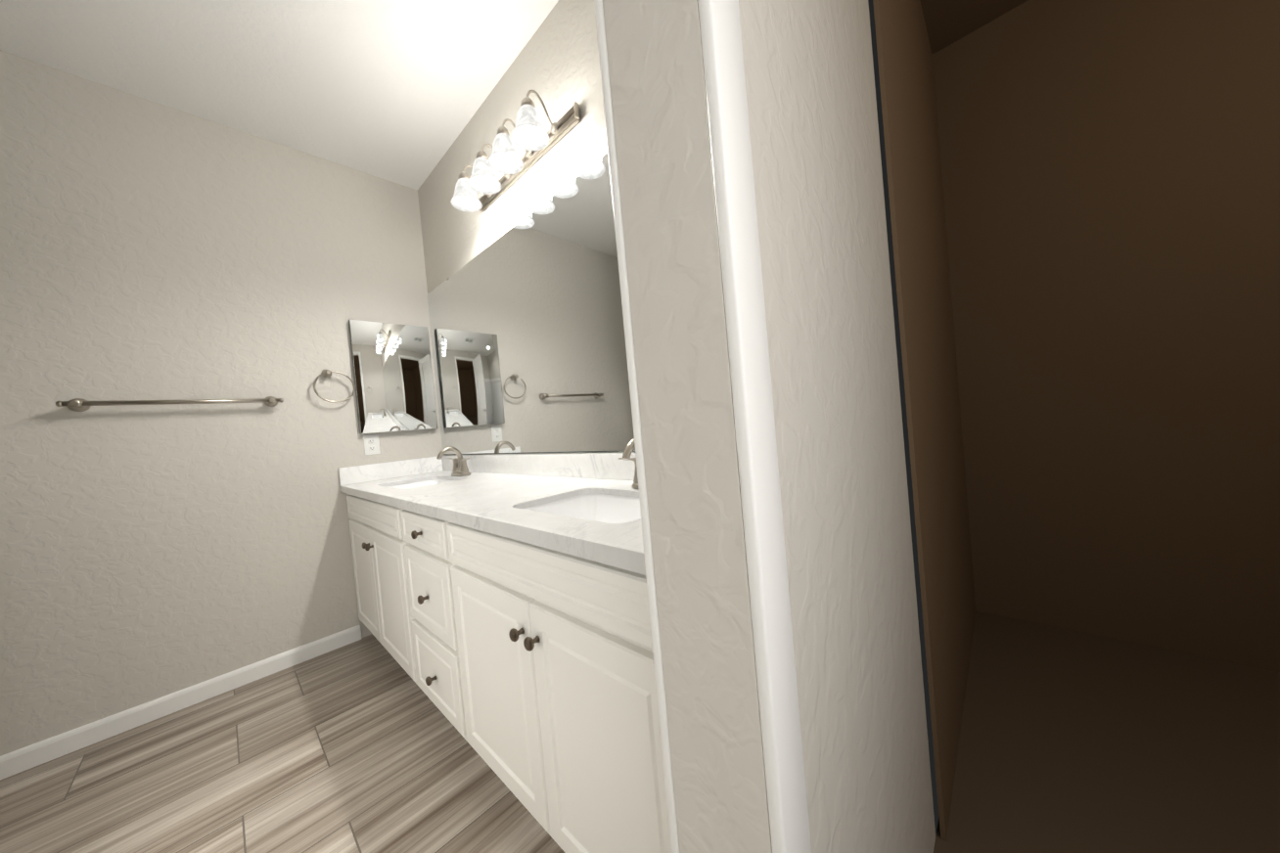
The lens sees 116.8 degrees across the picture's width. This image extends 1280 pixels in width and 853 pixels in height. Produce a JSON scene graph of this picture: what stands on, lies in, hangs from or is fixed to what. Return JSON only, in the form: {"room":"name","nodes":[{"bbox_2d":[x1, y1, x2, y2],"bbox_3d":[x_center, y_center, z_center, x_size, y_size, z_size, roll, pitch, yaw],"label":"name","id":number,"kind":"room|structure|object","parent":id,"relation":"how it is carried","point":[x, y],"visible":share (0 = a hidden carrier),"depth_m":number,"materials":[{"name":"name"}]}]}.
{"room":"bathroom","nodes":[
{"label":"bathroom","id":0,"kind":"room"},
{"bbox_2d":[0,49,443,756],"bbox_3d":[-2.262,-0.105,1.780,0.120,2.780,2.520,-4,1,43],"label":"wall","id":1,"kind":"structure","parent":0,"point":[149,250],"depth_m":1.80,"materials":[{"name":"grey paint"}]},
{"bbox_2d":[55,396,283,411],"bbox_3d":[-2.093,-0.112,1.815,0.077,0.056,0.670,-4,1,43],"label":"towel rail","id":2,"kind":"object","parent":1,"relation":"attached to","point":[78,404],"visible":1,"depth_m":1.73,"materials":[{"name":"silver metal"}]},
{"bbox_2d":[0,625,361,779],"bbox_3d":[-1.951,1.228,1.328,0.798,0.082,1.848,-4,1,43],"label":"baseboard","id":3,"kind":"structure","parent":1,"relation":"attached to","point":[15,762],"depth_m":1.73,"materials":[{"name":"white wood"}]},
{"bbox_2d":[313,369,355,403],"bbox_3d":[-1.729,-0.229,2.226,0.062,0.193,0.190,-4,1,43],"label":"towel ring","id":4,"kind":"object","parent":1,"relation":"attached to","point":[326,373],"visible":0.98,"depth_m":2.21,"materials":[{"name":"silver metal"}]},
{"bbox_2d":[363,434,380,456],"bbox_3d":[-1.610,0.109,2.366,0.007,0.120,0.080,-4,1,43],"label":"electrical outlet plate","id":5,"kind":"object","parent":1,"relation":"attached to","point":[371,444],"visible":1,"depth_m":2.36,"materials":[{"name":"white plastic"}]},
{"bbox_2d":[348,319,437,434],"bbox_3d":[-1.528,-0.305,2.464,0.039,0.668,0.426,-4,1,43],"label":"mirror","id":6,"kind":"object","parent":1,"relation":"attached to","point":[392,375],"visible":0.98,"depth_m":2.43,"materials":[{"name":"grey"}]},
{"bbox_2d":[0,0,1028,189],"bbox_3d":[0.050,-1.742,0.570,5.327,0.100,4.120,-4,1,43],"label":"ceiling","id":7,"kind":"structure","parent":0,"point":[397,91],"depth_m":1.70,"materials":[{"name":"white paint"}]},
{"bbox_2d":[0,611,1279,852],"bbox_3d":[0.309,1.126,0.611,5.327,0.100,4.120,-4,1,43],"label":"floor","id":8,"kind":"structure","parent":0,"point":[362,746],"depth_m":1.27,"materials":[{"name":"wood"}]},
{"bbox_2d":[346,494,671,852],"bbox_3d":[-0.578,0.713,1.610,2.473,0.854,0.598,-4,1,43],"label":"bathroom vanity","id":9,"kind":"object","parent":8,"relation":"on","point":[528,668],"visible":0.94,"depth_m":0.93,"materials":[{"name":"white paint"}]},
{"bbox_2d":[338,453,645,575],"bbox_3d":[-0.615,0.217,1.612,2.473,0.140,0.574,-4,1,43],"label":"countertop","id":10,"kind":"structure","parent":9,"relation":"on","point":[496,494],"depth_m":1.43,"materials":[{"name":"stone"}]},
{"bbox_2d":[387,479,455,489],"bbox_3d":[-1.135,0.390,2.066,0.536,0.162,0.360,-4,1,43],"label":"sink","id":11,"kind":"object","parent":10,"relation":"in","point":[418,483],"visible":0.08,"depth_m":2.26,"materials":[{"name":"white ceramic"}]},
{"bbox_2d":[436,447,470,476],"bbox_3d":[-1.041,0.193,2.175,0.278,0.166,0.151,-4,1,43],"label":"faucet","id":12,"kind":"object","parent":10,"relation":"on","point":[460,468],"visible":1,"depth_m":2.17,"materials":[{"name":"silver metal"}]},
{"bbox_2d":[524,494,640,523],"bbox_3d":[-0.101,0.310,1.100,0.536,0.162,0.360,-4,1,43],"label":"sink","id":13,"kind":"object","parent":10,"relation":"in","point":[609,509],"visible":0.06,"depth_m":1.30,"materials":[{"name":"white ceramic"}]},
{"bbox_2d":[618,438,638,489],"bbox_3d":[0.005,0.113,1.198,0.278,0.166,0.151,-4,1,43],"label":"faucet","id":14,"kind":"object","parent":10,"relation":"on","point":[628,449],"visible":0.27,"depth_m":1.17,"materials":[{"name":"silver metal"}]},
{"bbox_2d":[417,0,935,852],"bbox_3d":[-0.416,-0.273,1.857,2.727,2.780,0.120,-4,1,43],"label":"wall","id":15,"kind":"structure","parent":0,"point":[555,67],"depth_m":1.58,"materials":[{"name":"grey paint"}]},
{"bbox_2d":[451,90,580,212],"bbox_3d":[-0.599,-1.172,1.704,0.826,0.200,0.217,-4,1,43],"label":"sconce","id":16,"kind":"object","parent":15,"relation":"attached to","point":[533,138],"visible":1,"depth_m":1.64,"materials":[{"name":"white glass"}]},
{"bbox_2d":[427,153,635,455],"bbox_3d":[-0.478,-0.418,1.811,2.469,1.086,0.007,-4,1,43],"label":"vanity mirror","id":17,"kind":"object","parent":15,"relation":"attached to","point":[527,334],"visible":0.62,"depth_m":1.77,"materials":[{"name":"white mirror"}]},
{"bbox_2d":[602,0,982,852],"bbox_3d":[0.193,-0.309,0.585,0.140,2.780,3.890,-4,1,43],"label":"wall","id":18,"kind":"structure","parent":0,"point":[812,170],"depth_m":0.52,"materials":[{"name":"grey paint"}]},
{"bbox_2d":[594,0,811,852],"bbox_3d":[-0.253,-0.154,0.110,0.150,2.565,0.950,-4,1,43],"label":"door frame","id":19,"kind":"structure","parent":18,"relation":"attached to","point":[746,324],"depth_m":0.38,"materials":[{"name":"white wood"}]},
{"bbox_2d":[935,0,1279,672],"bbox_3d":[2.533,-0.528,1.134,2.570,2.780,0.100,-4,1,43],"label":"wall","id":20,"kind":"structure","parent":0,"point":[1084,205],"depth_m":1.60,"materials":[{"name":"brown paint"}]}
]}

